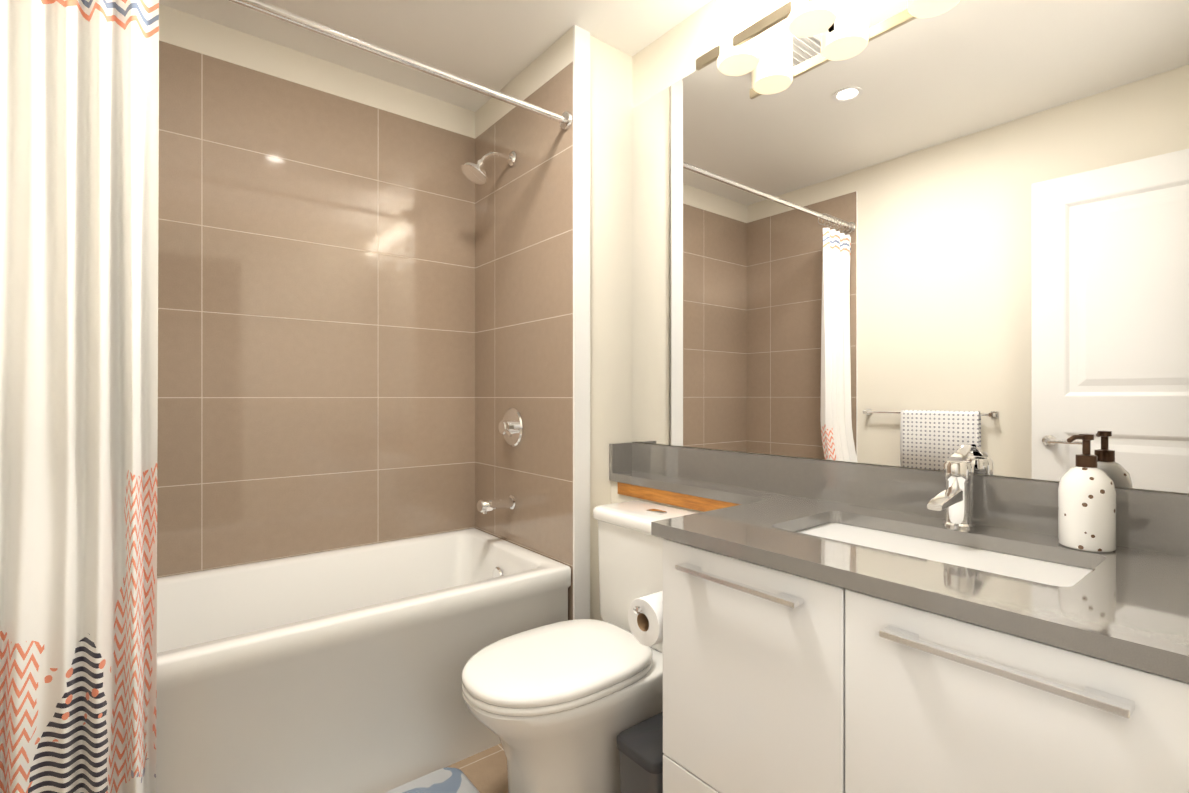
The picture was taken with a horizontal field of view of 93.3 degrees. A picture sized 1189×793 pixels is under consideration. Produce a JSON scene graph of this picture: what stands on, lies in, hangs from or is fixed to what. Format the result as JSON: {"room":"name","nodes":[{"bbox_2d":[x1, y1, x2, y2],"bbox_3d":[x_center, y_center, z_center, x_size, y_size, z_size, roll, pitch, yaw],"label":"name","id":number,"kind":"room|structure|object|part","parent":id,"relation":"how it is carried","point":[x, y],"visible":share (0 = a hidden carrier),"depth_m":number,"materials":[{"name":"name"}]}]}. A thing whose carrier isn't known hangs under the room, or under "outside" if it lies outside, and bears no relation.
{"room":"bathroom","nodes":[
{"label":"bathroom","id":0,"kind":"room"},
{"bbox_2d":[157,4,474,577],"bbox_3d":[-1.076,-0.096,2.303,2.010,2.490,0.100,0,0,-38],"label":"wall","id":1,"kind":"structure","parent":0,"point":[316,305],"depth_m":2.19,"materials":[{"name":"tile"}]},
{"bbox_2d":[159,0,711,111],"bbox_3d":[0.072,-1.371,0.853,2.010,0.060,3.800,0,0,-38],"label":"ceiling","id":2,"kind":"structure","parent":0,"point":[498,45],"depth_m":2.05,"materials":[{"name":"white paint"}]},
{"bbox_2d":[445,743,507,792],"bbox_3d":[0.072,1.179,0.852,2.010,0.060,3.800,0,0,-38],"label":"floor","id":3,"kind":"structure","parent":0,"point":[484,771],"depth_m":1.73,"materials":[{"name":"tile"}]},
{"bbox_2d":[156,528,570,792],"bbox_3d":[-0.911,0.882,1.870,1.503,0.535,0.777,0,0,-38],"label":"bathtub","id":4,"kind":"object","parent":3,"relation":"on","point":[336,671],"visible":0.62,"depth_m":1.66,"materials":[{"name":"white ceramic"}]},
{"bbox_2d":[385,767,479,792],"bbox_3d":[-0.528,1.133,1.353,0.620,0.031,0.460,0,0,-38],"label":"bath mat","id":5,"kind":"object","parent":3,"relation":"on","point":[448,780],"visible":0.96,"depth_m":1.62,"materials":[{"name":"fabric"}]},
{"bbox_2d":[462,501,694,792],"bbox_3d":[-0.013,0.755,1.607,0.751,0.788,0.434,0,0,-38],"label":"toilet","id":6,"kind":"object","parent":3,"relation":"on","point":[558,707],"visible":0.79,"depth_m":1.47,"materials":[{"name":"white ceramic"}]},
{"bbox_3d":[-0.102,0.740,1.537,0.524,0.018,0.380,0,0,-38],"label":"seat","id":7,"kind":"part","parent":6,"relation":"part of","materials":[{"name":"white plastic"}]},
{"bbox_3d":[-0.102,0.713,1.537,0.524,0.032,0.380,0,0,-38],"label":"lid","id":8,"kind":"part","parent":6,"relation":"part of","materials":[{"name":"white plastic"}]},
{"bbox_3d":[0.200,0.578,1.776,0.200,0.342,0.410,0,0,-38],"label":"tank","id":9,"kind":"part","parent":6,"relation":"part of","materials":[{"name":"white ceramic"}]},
{"bbox_2d":[617,712,663,792],"bbox_3d":[0.188,1.000,1.431,0.245,0.298,0.150,0,0,-38],"label":"waste bin","id":10,"kind":"object","parent":3,"relation":"on","point":[640,747],"visible":0.48,"depth_m":1.37,"materials":[{"name":"grey plastic"}]},
{"bbox_2d":[628,530,1188,792],"bbox_3d":[0.447,0.734,1.344,0.600,0.829,1.637,0,0,-38],"label":"bathroom vanity","id":11,"kind":"object","parent":3,"relation":"on","point":[956,625],"depth_m":0.91,"materials":[{"name":"white wood"}]},
{"bbox_3d":[0.274,0.367,1.106,0.034,0.010,0.284,0,0,-38],"label":"handle","id":12,"kind":"part","parent":11,"relation":"part of","materials":[{"name":"silver metal"}]},
{"bbox_2d":[609,470,1188,669],"bbox_3d":[0.443,0.304,1.369,0.581,0.030,1.683,0,0,-38],"label":"countertop","id":13,"kind":"structure","parent":11,"relation":"on","point":[1133,601],"depth_m":0.96,"materials":[{"name":"grey stone"}]},
{"bbox_2d":[785,514,1092,585],"bbox_3d":[0.658,0.384,1.135,0.330,0.154,0.575,0,0,-38],"label":"sink","id":14,"kind":"object","parent":13,"relation":"in","point":[1061,569],"depth_m":1.16,"materials":[{"name":"white ceramic"}]},
{"bbox_2d":[925,445,980,529],"bbox_3d":[0.783,0.200,1.233,0.179,0.178,0.062,0,0,-38],"label":"faucet","id":15,"kind":"object","parent":13,"relation":"on","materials":[{"name":"silver metal"}]},
{"bbox_2d":[1058,434,1115,552],"bbox_3d":[0.941,0.180,1.074,0.087,0.217,0.084,0,0,-38],"label":"soap dispenser","id":16,"kind":"object","parent":13,"relation":"on","point":[1086,505],"visible":1,"depth_m":1.05,"materials":[{"name":"ceramic"}]},
{"bbox_3d":[0.541,0.367,0.768,0.034,0.010,0.284,0,0,-38],"label":"handle","id":17,"kind":"part","parent":11,"relation":"part of","materials":[{"name":"silver metal"}]},
{"bbox_2d":[475,27,631,620],"bbox_3d":[-0.167,-0.096,2.461,0.390,2.490,0.780,0,0,-38],"label":"wall","id":18,"kind":"structure","parent":0,"point":[524,285],"depth_m":2.19,"materials":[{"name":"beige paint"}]},
{"bbox_2d":[462,151,516,184],"bbox_3d":[-0.432,-0.947,2.296,0.227,0.167,0.110,0,0,-38],"label":"shower head","id":19,"kind":"object","parent":18,"relation":"attached to","point":[475,173],"visible":0.98,"depth_m":2.27},
{"bbox_2d":[477,495,516,513],"bbox_3d":[-0.404,0.445,2.319,0.155,0.062,0.060,0,0,-38],"label":"tub spout","id":20,"kind":"object","parent":18,"relation":"attached to","point":[484,506],"visible":1,"depth_m":2.30,"materials":[{"name":"silver metal"}]},
{"bbox_2d":[499,408,522,446],"bbox_3d":[-0.367,0.129,2.348,0.061,0.164,0.164,0,0,-38],"label":"shower valve","id":21,"kind":"object","parent":18,"relation":"attached to","point":[511,427],"visible":1,"depth_m":2.33,"materials":[{"name":"silver metal"}]},
{"bbox_2d":[573,25,589,619],"bbox_3d":[-0.047,-0.096,2.051,0.070,2.490,0.012,0,0,-38],"label":"trim","id":22,"kind":"structure","parent":18,"relation":"attached to","point":[581,323],"depth_m":2.04,"materials":[{"name":"white paint"}]},
{"bbox_2d":[611,481,702,512],"bbox_3d":[0.326,0.735,1.901,0.110,0.828,0.710,0,0,-38],"label":"wall bump-out","id":23,"kind":"object","parent":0,"point":[616,497],"visible":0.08,"depth_m":2.08,"materials":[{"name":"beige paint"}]},
{"bbox_2d":[632,0,1188,493],"bbox_3d":[1.063,-0.096,1.139,0.100,2.490,2.820,0,0,-38],"label":"wall","id":24,"kind":"structure","parent":0,"point":[668,58],"depth_m":2.02,"materials":[{"name":"beige paint"}]},
{"bbox_2d":[696,0,836,75],"bbox_3d":[0.671,-1.122,1.429,0.155,0.234,0.960,0,0,-38],"label":"sconce","id":25,"kind":"object","parent":24,"relation":"attached to","point":[742,26],"visible":0.98,"depth_m":1.64,"materials":[{"name":"white glass"}]},
{"bbox_3d":[0.436,-1.118,1.702,0.126,0.226,0.126,0,0,-38],"label":"lamp shade","id":26,"kind":"part","parent":25,"relation":"part of","materials":[{"name":"white glass"}]},
{"bbox_3d":[0.585,-1.118,1.514,0.126,0.226,0.126,0,0,-38],"label":"lamp shade","id":27,"kind":"part","parent":25,"relation":"part of","materials":[{"name":"white glass"}]},
{"bbox_2d":[629,442,1188,553],"bbox_3d":[0.663,0.234,1.543,0.018,0.110,1.683,0,0,-38],"label":"backsplash","id":28,"kind":"structure","parent":24,"relation":"attached to","point":[1150,520],"depth_m":1.41,"materials":[{"name":"grey stone"}]},
{"bbox_2d":[632,0,1188,492],"bbox_3d":[0.670,-0.477,1.550,0.005,1.308,1.684,0,0,-38],"label":"mirror","id":29,"kind":"object","parent":24,"relation":"attached to","point":[928,234],"visible":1,"depth_m":1.36,"materials":[{"name":"clear glass"}]},
{"bbox_3d":[-0.677,-0.096,0.260,0.100,2.490,3.600,0,0,-38],"label":"wall","id":30,"kind":"structure","parent":0,"visible":0},
{"bbox_3d":[-1.508,-0.034,1.401,0.012,2.365,0.780,0,0,-38],"label":"wall tiles","id":31,"kind":"structure","parent":30,"relation":"attached to","visible":0},
{"bbox_2d":[229,0,571,129],"bbox_3d":[-0.696,-1.011,1.590,1.518,0.064,0.064,0,0,-38],"label":"curtain rod","id":32,"kind":"object","parent":31,"relation":"attached to","point":[564,119],"visible":1,"depth_m":1.67,"materials":[{"name":"silver metal"}]},
{"bbox_2d":[0,0,158,792],"bbox_3d":[-1.123,0.039,1.195,0.310,2.140,0.154,0,0,-38],"label":"shower curtain","id":33,"kind":"object","parent":32,"relation":"hanging from","point":[79,141],"visible":1,"depth_m":1.22,"materials":[{"name":"fabric"}]}
]}

